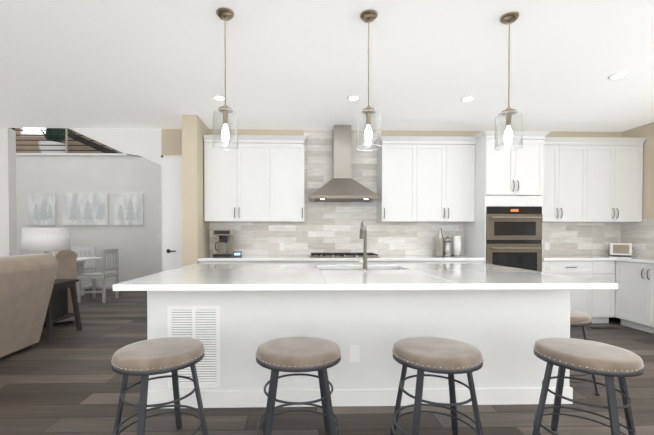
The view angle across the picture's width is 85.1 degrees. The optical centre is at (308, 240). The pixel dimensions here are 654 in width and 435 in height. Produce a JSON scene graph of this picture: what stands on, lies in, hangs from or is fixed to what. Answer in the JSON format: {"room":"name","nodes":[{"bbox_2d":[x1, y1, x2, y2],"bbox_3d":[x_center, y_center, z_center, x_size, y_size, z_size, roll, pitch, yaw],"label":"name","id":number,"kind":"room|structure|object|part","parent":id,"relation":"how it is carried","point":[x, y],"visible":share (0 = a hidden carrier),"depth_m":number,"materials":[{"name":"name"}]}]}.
{"room":"kitchen","nodes":[
{"label":"kitchen","id":0,"kind":"room"},
{"bbox_2d":[10,128,121,152],"bbox_3d":[-5.059,-1.720,9.728,7.300,5.600,0.150,0,1,-1],"label":"wall","id":1,"kind":"structure","parent":0,"point":[44,138],"depth_m":9.59,"materials":[{"name":"brown wood"}]},
{"bbox_2d":[20,128,63,134],"bbox_3d":[-7.157,-3.218,9.568,1.140,0.840,0.028,0,1,-1],"label":"window","id":2,"kind":"structure","parent":1,"relation":"in","point":[30,133],"depth_m":9.56,"materials":[{"name":"white"}]},
{"bbox_2d":[181,114,208,265],"bbox_3d":[-1.557,-0.249,4.967,0.195,2.790,0.629,0,1,-1],"label":"wall","id":3,"kind":"structure","parent":0,"point":[186,142],"depth_m":4.65,"materials":[{"name":"beige paint"}]},
{"bbox_2d":[0,128,620,282],"bbox_3d":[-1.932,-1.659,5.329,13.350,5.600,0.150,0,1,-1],"label":"wall","id":4,"kind":"structure","parent":0,"point":[138,170],"depth_m":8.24,"materials":[{"name":"white paint"}]},
{"bbox_2d":[28,193,55,224],"bbox_3d":[-6.144,-0.722,8.219,0.600,0.735,0.038,0,1,-1],"label":"picture","id":5,"kind":"object","parent":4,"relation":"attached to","point":[42,208],"visible":1,"depth_m":8.20,"materials":[{"name":"fabric"}]},
{"bbox_2d":[16,153,128,155],"bbox_3d":[-5.027,-1.993,8.329,7.300,0.045,0.220,0,1,-1],"label":"trim","id":6,"kind":"structure","parent":4,"relation":"on","point":[108,154],"depth_m":8.21,"materials":[{"name":"white wood"}]},
{"bbox_2d":[12,128,116,152],"bbox_3d":[-5.567,-2.531,8.309,2.620,1.030,0.050,0,1,-1],"label":"loft railing","id":7,"kind":"object","parent":6,"relation":"on","point":[66,130],"visible":0.19,"depth_m":8.29,"materials":[{"name":"brown metal"}]},
{"bbox_2d":[62,193,107,224],"bbox_3d":[-5.162,-0.722,8.242,1.025,0.735,0.038,0,1,-1],"label":"picture","id":8,"kind":"object","parent":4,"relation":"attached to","point":[85,208],"visible":1,"depth_m":8.22,"materials":[{"name":"fabric"}]},
{"bbox_2d":[84,281,124,287],"bbox_3d":[-5.025,1.030,8.283,7.300,0.140,0.014,0,1,-1],"label":"baseboard","id":9,"kind":"structure","parent":4,"relation":"attached to","point":[108,284],"depth_m":8.27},
{"bbox_2d":[114,193,143,224],"bbox_3d":[-4.168,-0.722,8.264,0.655,0.735,0.038,0,1,-1],"label":"picture","id":10,"kind":"object","parent":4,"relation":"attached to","point":[128,208],"visible":1,"depth_m":8.25,"materials":[{"name":"fabric"}]},
{"bbox_2d":[161,155,182,271],"bbox_3d":[-1.917,-0.053,5.236,0.485,2.390,0.077,0,1,-1],"label":"door","id":11,"kind":"structure","parent":4,"relation":"attached to","point":[171,200],"depth_m":5.24,"materials":[{"name":"white wood"}]},
{"bbox_2d":[203,137,273,221],"bbox_3d":[-0.962,-0.829,5.107,0.966,1.128,0.337,0,1,-1],"label":"upper cabinet","id":12,"kind":"object","parent":4,"relation":"attached to","point":[239,183],"depth_m":4.94,"materials":[{"name":"white wood"}]},
{"bbox_2d":[274,137,305,221],"bbox_3d":[-0.326,-0.830,5.122,0.538,1.128,0.337,0,1,-1],"label":"upper cabinet","id":13,"kind":"object","parent":4,"relation":"attached to","point":[288,155],"depth_m":4.96,"materials":[{"name":"white wood"}]},
{"bbox_2d":[310,125,381,200],"bbox_3d":[0.490,-1.128,5.056,0.930,1.029,0.500,0,1,-1],"label":"range hood","id":14,"kind":"object","parent":4,"relation":"attached to","point":[342,187],"depth_m":5.06,"materials":[{"name":"silver metal"}]},
{"bbox_2d":[374,141,421,221],"bbox_3d":[1.307,-0.830,5.159,0.550,1.128,0.337,0,1,-1],"label":"upper cabinet","id":15,"kind":"object","parent":4,"relation":"attached to","point":[401,199],"depth_m":5.00,"materials":[{"name":"white wood"}]},
{"bbox_2d":[209,130,620,255],"bbox_3d":[1.649,-0.711,5.344,6.230,1.874,0.008,0,1,-1],"label":"backsplash","id":16,"kind":"structure","parent":4,"relation":"attached to","point":[328,227],"depth_m":5.32,"materials":[{"name":"tile"}]},
{"bbox_2d":[280,242,609,249],"bbox_3d":[2.081,0.088,5.357,5.015,0.115,0.006,0,1,-1],"label":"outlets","id":17,"kind":"structure","parent":4,"relation":"attached to","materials":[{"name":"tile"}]},
{"bbox_2d":[418,141,477,224],"bbox_3d":[1.907,-0.830,5.173,0.885,1.128,0.337,0,1,-1],"label":"upper cabinet","id":18,"kind":"object","parent":4,"relation":"attached to","point":[449,168],"depth_m":5.01,"materials":[{"name":"white wood"}]},
{"bbox_2d":[514,141,593,222],"bbox_3d":[3.582,-0.831,5.212,0.872,1.128,0.337,0,1,-1],"label":"upper cabinet","id":19,"kind":"object","parent":4,"relation":"attached to","point":[557,175],"depth_m":5.05,"materials":[{"name":"white wood"}]},
{"bbox_2d":[590,141,643,222],"bbox_3d":[4.333,-0.831,5.229,0.863,1.128,0.337,0,1,-1],"label":"upper cabinet","id":20,"kind":"object","parent":4,"relation":"attached to","point":[618,165],"depth_m":5.07,"materials":[{"name":"white wood"}]},
{"bbox_2d":[0,288,653,434],"bbox_3d":[-1.877,1.225,3.615,13.680,0.120,12.600,0,1,-1],"label":"floor","id":21,"kind":"structure","parent":0,"point":[67,380],"depth_m":2.54,"materials":[{"name":"brown wood"}]},
{"bbox_2d":[0,253,57,360],"bbox_3d":[-3.339,0.667,2.778,1.260,1.020,2.210,0,1,-1],"label":"sofa","id":22,"kind":"object","parent":21,"relation":"on","point":[26,284],"visible":1,"depth_m":3.53,"materials":[{"name":"fabric"}]},
{"bbox_2d":[43,250,76,326],"bbox_3d":[-3.811,0.636,5.004,0.910,1.020,0.900,-1,1,-36],"label":"armchair","id":23,"kind":"object","parent":21,"relation":"on","point":[67,263],"visible":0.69,"depth_m":4.84,"materials":[{"name":"fabric"}]},
{"bbox_2d":[44,279,81,342],"bbox_3d":[-3.188,0.828,4.289,0.554,0.655,0.584,0,1,-1],"label":"end table","id":24,"kind":"object","parent":21,"relation":"on","point":[57,310],"visible":0.4,"depth_m":4.34,"materials":[{"name":"black wood"}]},
{"bbox_2d":[20,228,70,253],"bbox_3d":[-3.153,0.175,4.281,0.490,0.648,0.490,0,1,-1],"label":"lamp","id":25,"kind":"object","parent":24,"relation":"on","point":[45,239],"visible":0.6,"depth_m":4.09,"materials":[{"name":"white fabric"}]},
{"bbox_2d":[71,247,95,284],"bbox_3d":[-4.960,0.629,7.642,0.500,0.960,0.490,0,1,-1],"label":"chair","id":26,"kind":"object","parent":21,"relation":"on","point":[87,249],"visible":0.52,"depth_m":7.85,"materials":[{"name":"white wood"}]},
{"bbox_2d":[77,257,101,295],"bbox_3d":[-5.033,0.737,6.887,1.620,0.765,0.900,0,1,-1],"label":"dining table","id":27,"kind":"object","parent":21,"relation":"on","point":[80,264],"visible":0.06,"depth_m":7.16,"materials":[{"name":"white wood"}]},
{"bbox_2d":[77,249,118,302],"bbox_3d":[-3.922,0.643,6.651,0.490,0.960,0.500,0,1,-1],"label":"chair","id":28,"kind":"object","parent":21,"relation":"on","point":[103,274],"visible":0.96,"depth_m":6.51,"materials":[{"name":"white wood"}]},
{"bbox_2d":[111,337,207,434],"bbox_3d":[-0.817,0.888,1.968,0.570,0.600,0.572,0,1,-1],"label":"stool","id":29,"kind":"object","parent":21,"relation":"on","point":[144,359],"visible":1,"depth_m":1.90,"materials":[{"name":"fabric"}]},
{"bbox_3d":[-0.817,0.625,1.964,0.468,0.074,0.463,0,1,-1],"label":"seat","id":30,"kind":"part","parent":29,"relation":"part of","materials":[{"name":"fabric"}]},
{"bbox_2d":[199,261,237,263],"bbox_3d":[-1.192,0.709,4.996,0.524,0.874,0.592,0,1,-1],"label":"base cabinet","id":31,"kind":"object","parent":21,"relation":"on","point":[200,262],"depth_m":4.70,"materials":[{"name":"white wood"}]},
{"bbox_2d":[238,261,309,263],"bbox_3d":[-0.523,0.709,5.011,1.049,0.874,0.592,0,1,-1],"label":"base cabinet","id":32,"kind":"object","parent":21,"relation":"on","point":[239,262],"depth_m":4.72,"materials":[{"name":"white wood"}]},
{"bbox_2d":[255,336,340,434],"bbox_3d":[-0.054,0.888,1.995,0.479,0.600,0.477,0,1,-1],"label":"stool","id":33,"kind":"object","parent":21,"relation":"on","point":[321,356],"visible":1,"depth_m":1.87,"materials":[{"name":"fabric"}]},
{"bbox_3d":[-0.054,0.625,1.992,0.480,0.074,0.432,0,1,-1],"label":"seat","id":34,"kind":"part","parent":33,"relation":"part of","materials":[{"name":"fabric"}]},
{"bbox_2d":[310,261,389,263],"bbox_3d":[0.501,0.709,5.035,1.117,0.874,0.592,0,1,-1],"label":"base cabinet","id":35,"kind":"object","parent":21,"relation":"on","point":[311,262],"depth_m":4.74,"materials":[{"name":"white wood"}]},
{"bbox_2d":[147,292,572,408],"bbox_3d":[0.368,0.735,3.127,3.054,0.874,1.203,0,1,-1],"label":"kitchen island","id":36,"kind":"object","parent":21,"relation":"on","point":[364,315],"depth_m":2.54,"materials":[{"name":"paint"}]},
{"bbox_2d":[167,306,219,387],"bbox_3d":[-0.805,0.750,2.508,0.367,0.580,0.007,0,1,-1],"label":"vent grille","id":37,"kind":"object","parent":36,"relation":"attached to","point":[201,323],"depth_m":2.51,"materials":[{"name":"white metal"}]},
{"bbox_2d":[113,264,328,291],"bbox_3d":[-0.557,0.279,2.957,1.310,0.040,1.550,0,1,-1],"label":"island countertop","id":38,"kind":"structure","parent":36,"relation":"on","point":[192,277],"depth_m":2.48,"materials":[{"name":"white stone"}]},
{"bbox_2d":[350,346,359,361],"bbox_3d":[0.331,0.810,2.535,0.072,0.116,0.006,0,1,-1],"label":"outlet","id":39,"kind":"object","parent":36,"relation":"attached to","point":[354,350],"depth_m":2.53,"materials":[{"name":"white plastic"}]},
{"bbox_2d":[317,264,456,291],"bbox_3d":[0.508,0.279,2.981,0.820,0.040,1.550,0,1,-1],"label":"island countertop","id":40,"kind":"structure","parent":36,"relation":"on","point":[339,277],"depth_m":2.53,"materials":[{"name":"white stone"}]},
{"bbox_2d":[357,220,368,271],"bbox_3d":[0.459,0.040,3.126,0.108,0.432,0.225,0,1,-1],"label":"faucet","id":41,"kind":"object","parent":40,"relation":"on","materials":[{"name":"silver metal"}]},
{"bbox_2d":[397,264,617,291],"bbox_3d":[1.427,0.279,3.002,1.018,0.040,1.550,0,1,-1],"label":"island countertop","id":42,"kind":"structure","parent":36,"relation":"on","point":[467,277],"depth_m":2.54,"materials":[{"name":"white stone"}]},
{"bbox_2d":[390,261,429,263],"bbox_3d":[1.293,0.709,5.053,0.584,0.874,0.592,0,1,-1],"label":"base cabinet","id":43,"kind":"object","parent":21,"relation":"on","point":[391,262],"depth_m":4.76,"materials":[{"name":"white wood"}]},
{"bbox_2d":[390,336,482,434],"bbox_3d":[0.712,0.888,1.983,0.480,0.600,0.477,0,1,-1],"label":"stool","id":44,"kind":"object","parent":21,"relation":"on","point":[439,355],"visible":1,"depth_m":1.87,"materials":[{"name":"fabric"}]},
{"bbox_3d":[0.712,0.625,1.979,0.480,0.074,0.451,0,1,-1],"label":"seat","id":45,"kind":"part","parent":44,"relation":"part of","materials":[{"name":"fabric"}]},
{"bbox_2d":[430,261,485,263],"bbox_3d":[1.910,0.708,5.067,0.886,0.874,0.592,0,1,-1],"label":"base cabinet","id":46,"kind":"object","parent":21,"relation":"on","point":[431,262],"depth_m":4.77,"materials":[{"name":"white wood"}]},
{"bbox_2d":[466,205,545,271],"bbox_3d":[2.752,0.345,5.036,0.751,1.601,0.576,0,1,-1],"label":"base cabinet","id":47,"kind":"object","parent":21,"relation":"on","point":[503,207],"depth_m":4.75,"materials":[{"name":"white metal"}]},
{"bbox_2d":[198,257,485,260],"bbox_3d":[0.449,0.250,5.014,3.811,0.040,0.618,0,1,-1],"label":"countertop","id":48,"kind":"structure","parent":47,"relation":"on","point":[203,258],"depth_m":4.72,"materials":[{"name":"white stone"}]},
{"bbox_2d":[213,229,233,256],"bbox_3d":[-1.203,0.035,5.064,0.255,0.385,0.240,0,1,-1],"label":"coffee maker","id":49,"kind":"object","parent":48,"relation":"on","point":[224,242],"visible":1,"depth_m":5.08,"materials":[{"name":"plastic"}]},
{"bbox_2d":[233,251,241,256],"bbox_3d":[-1.005,0.193,5.060,0.110,0.070,0.062,0,1,-1],"label":"timer","id":50,"kind":"object","parent":48,"relation":"on","point":[237,253],"visible":0.96,"depth_m":5.03,"materials":[{"name":"plastic"}]},
{"bbox_2d":[309,253,379,257],"bbox_3d":[0.491,0.206,5.033,0.950,0.045,0.485,0,1,-1],"label":"cooktop","id":51,"kind":"object","parent":48,"relation":"in","point":[313,255],"depth_m":4.84,"materials":[{"name":"black metal"}]},
{"bbox_2d":[436,228,443,255],"bbox_3d":[1.910,0.027,5.155,0.096,0.400,0.096,0,1,-1],"label":"bottle","id":52,"kind":"object","parent":48,"relation":"on","point":[439,243],"visible":0.96,"depth_m":5.12,"materials":[{"name":"silver metal"}]},
{"bbox_2d":[444,236,451,255],"bbox_3d":[2.014,0.083,5.138,0.108,0.288,0.108,0,1,-1],"label":"jar","id":53,"kind":"object","parent":48,"relation":"on","point":[447,245],"visible":1,"depth_m":5.09,"materials":[{"name":"silver metal"}]},
{"bbox_2d":[451,232,462,255],"bbox_3d":[2.155,0.048,5.151,0.150,0.357,0.150,0,1,-1],"label":"paper towel holder","id":54,"kind":"object","parent":48,"relation":"on","point":[456,245],"visible":1,"depth_m":5.10,"materials":[{"name":"white paper"}]},
{"bbox_2d":[486,207,542,271],"bbox_3d":[2.752,0.143,5.003,0.743,1.195,0.618,0,1,-1],"label":"wall oven","id":55,"kind":"object","parent":47,"relation":"in","point":[514,235],"depth_m":4.75,"materials":[{"name":"silver metal"}]},
{"bbox_2d":[546,261,589,312],"bbox_3d":[3.523,0.708,5.104,0.751,0.874,0.592,0,1,-1],"label":"base cabinet","id":56,"kind":"object","parent":21,"relation":"on","point":[577,298],"depth_m":4.81,"materials":[{"name":"white wood"}]},
{"bbox_2d":[546,255,621,260],"bbox_3d":[3.958,0.249,5.095,1.620,0.040,0.618,0,1,-1],"label":"countertop","id":57,"kind":"structure","parent":56,"relation":"on","point":[548,257],"depth_m":4.84,"materials":[{"name":"white stone"}]},
{"bbox_2d":[609,243,632,255],"bbox_3d":[4.588,0.132,5.213,0.255,0.187,0.152,1,1,37],"label":"microwave oven","id":58,"kind":"object","parent":57,"relation":"on","point":[620,249],"visible":1,"depth_m":5.16,"materials":[{"name":"plastic"}]},
{"bbox_2d":[570,309,599,395],"bbox_3d":[2.005,0.875,2.889,0.480,0.600,0.477,0,1,-1],"label":"stool","id":59,"kind":"object","parent":21,"relation":"on","point":[583,320],"visible":0.29,"depth_m":2.70,"materials":[{"name":"fabric"}]},
{"bbox_3d":[2.005,0.612,2.885,0.480,0.074,0.451,0,1,-1],"label":"seat","id":60,"kind":"part","parent":59,"relation":"part of","materials":[{"name":"fabric"}]},
{"bbox_2d":[532,337,644,434],"bbox_3d":[1.515,0.888,1.952,0.567,0.600,0.569,0,1,-1],"label":"stool","id":61,"kind":"object","parent":21,"relation":"on","point":[608,362],"visible":1,"depth_m":1.90,"materials":[{"name":"fabric"}]},
{"bbox_3d":[1.515,0.625,1.948,0.463,0.074,0.468,0,1,-1],"label":"seat","id":62,"kind":"part","parent":61,"relation":"part of","materials":[{"name":"fabric"}]},
{"bbox_2d":[586,261,613,322],"bbox_3d":[3.979,0.708,5.083,0.394,0.874,0.654,0,1,-1],"label":"base cabinet","id":63,"kind":"object","parent":21,"relation":"on","point":[599,302],"depth_m":4.82,"materials":[{"name":"white wood"}]},
{"bbox_2d":[614,261,653,333],"bbox_3d":[4.449,0.718,4.378,0.671,0.874,0.941,0,1,-1],"label":"base cabinet","id":64,"kind":"object","parent":21,"relation":"on","point":[634,295],"depth_m":4.55,"materials":[{"name":"white wood"}]},
{"bbox_2d":[614,257,653,260],"bbox_3d":[4.492,0.273,3.338,0.633,0.040,2.920,0,1,-1],"label":"countertop","id":65,"kind":"structure","parent":64,"relation":"on","point":[615,258],"depth_m":4.63,"materials":[{"name":"white stone"}]},
{"bbox_2d":[0,0,653,131],"bbox_3d":[-1.877,-3.130,3.554,13.680,3.010,12.600,0,1,-1],"label":"ceiling","id":66,"kind":"structure","parent":0,"point":[160,64],"depth_m":3.28,"materials":[{"name":"white paint"}]},
{"bbox_2d":[212,95,224,100],"bbox_3d":[-1.018,-1.629,4.075,0.156,0.005,0.156,0,1,-1],"label":"recessed light","id":67,"kind":"object","parent":66,"relation":"in","point":[219,98],"visible":0.92,"depth_m":4.08,"materials":[{"name":"white"}]},
{"bbox_2d":[212,8,238,149],"bbox_3d":[-0.588,-1.135,2.521,0.182,0.944,0.182,0,1,-1],"label":"pendant light","id":68,"kind":"object","parent":66,"relation":"hanging from","point":[225,14],"visible":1,"depth_m":2.51,"materials":[{"name":"clear glass"}]},
{"bbox_3d":[-0.588,-1.264,2.519,0.124,0.686,0.124,0,1,-1],"label":"stem","id":69,"kind":"part","parent":68,"relation":"part of","materials":[{"name":"beige metal"}]},
{"bbox_3d":[-0.588,-0.791,2.526,0.182,0.257,0.182,0,1,-1],"label":"glass","id":70,"kind":"part","parent":68,"relation":"part of","materials":[{"name":"clear glass"}]},
{"bbox_3d":[-0.588,-0.813,2.526,0.054,0.216,0.054,0,1,-1],"label":"bulb","id":71,"kind":"part","parent":68,"relation":"part of","materials":[{"name":"white glass"}]},
{"bbox_2d":[347,95,360,100],"bbox_3d":[0.522,-1.629,4.070,0.156,0.005,0.156,0,1,-1],"label":"recessed light","id":72,"kind":"object","parent":66,"relation":"in","point":[353,97],"visible":1,"depth_m":4.05,"materials":[{"name":"white"}]},
{"bbox_2d":[356,10,380,150],"bbox_3d":[0.432,-1.135,2.544,0.182,0.944,0.182,0,1,-1],"label":"pendant light","id":73,"kind":"object","parent":66,"relation":"hanging from","point":[368,16],"visible":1,"depth_m":2.53,"materials":[{"name":"clear glass"}]},
{"bbox_3d":[0.432,-0.792,2.549,0.182,0.257,0.182,0,1,-1],"label":"glass","id":74,"kind":"part","parent":73,"relation":"part of","materials":[{"name":"clear glass"}]},
{"bbox_3d":[0.432,-0.813,2.549,0.054,0.216,0.054,0,1,-1],"label":"bulb","id":75,"kind":"part","parent":73,"relation":"part of","materials":[{"name":"white glass"}]},
{"bbox_3d":[0.432,-1.264,2.543,0.124,0.686,0.124,0,1,-1],"label":"stem","id":76,"kind":"part","parent":73,"relation":"part of","materials":[{"name":"beige metal"}]},
{"bbox_2d":[461,96,474,101],"bbox_3d":[1.842,-1.629,4.100,0.156,0.005,0.156,0,1,-1],"label":"recessed light","id":77,"kind":"object","parent":66,"relation":"in","point":[468,98],"visible":1,"depth_m":4.08,"materials":[{"name":"white"}]},
{"bbox_2d":[494,12,522,151],"bbox_3d":[1.449,-1.136,2.568,0.182,0.944,0.182,0,1,-1],"label":"pendant light","id":78,"kind":"object","parent":66,"relation":"hanging from","point":[509,18],"visible":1,"depth_m":2.56,"materials":[{"name":"clear glass"}]},
{"bbox_3d":[1.449,-0.792,2.572,0.182,0.257,0.182,0,1,-1],"label":"glass","id":79,"kind":"part","parent":78,"relation":"part of","materials":[{"name":"clear glass"}]},
{"bbox_3d":[1.449,-0.813,2.572,0.054,0.216,0.054,0,1,-1],"label":"bulb","id":80,"kind":"part","parent":78,"relation":"part of","materials":[{"name":"white glass"}]},
{"bbox_3d":[1.449,-1.265,2.566,0.124,0.686,0.124,0,1,-1],"label":"stem","id":81,"kind":"part","parent":78,"relation":"part of","materials":[{"name":"beige metal"}]},
{"bbox_2d":[608,72,628,78],"bbox_3d":[3.056,-1.621,3.508,0.156,0.005,0.156,0,1,-1],"label":"recessed light","id":82,"kind":"object","parent":66,"relation":"in","point":[618,75],"visible":1,"depth_m":3.49,"materials":[{"name":"white"}]},
{"bbox_2d":[621,122,653,256],"bbox_3d":[4.936,-0.202,1.590,0.150,2.790,7.980,0,1,-1],"label":"wall","id":83,"kind":"structure","parent":0,"point":[647,130],"depth_m":5.01,"materials":[{"name":"beige paint"}]},
{"bbox_2d":[621,218,653,256],"bbox_3d":[4.808,-0.018,3.661,0.008,0.535,3.520,0,1,-1],"label":"backsplash","id":84,"kind":"structure","parent":83,"relation":"attached to","point":[639,236],"depth_m":5.11,"materials":[{"name":"tile"}]},
{"bbox_3d":[-5.043,-1.845,9.026,7.300,0.270,1.250,0,1,-1],"label":"floor","id":85,"kind":"structure","parent":0,"visible":0},
{"bbox_2d":[25,128,75,152],"bbox_3d":[-6.193,-2.483,8.806,1.274,1.011,0.740,0,1,-1],"label":"potted plant","id":86,"kind":"object","parent":85,"relation":"on","point":[52,142],"visible":0.48,"depth_m":8.60,"materials":[{"name":"white ceramic"}]},
{"bbox_2d":[51,128,116,152],"bbox_3d":[-5.850,-2.729,9.311,2.860,1.698,0.080,0,1,-1],"label":"stair stringer","id":87,"kind":"object","parent":85,"relation":"on","point":[88,143],"visible":0.07,"depth_m":9.28,"materials":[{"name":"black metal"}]}
]}

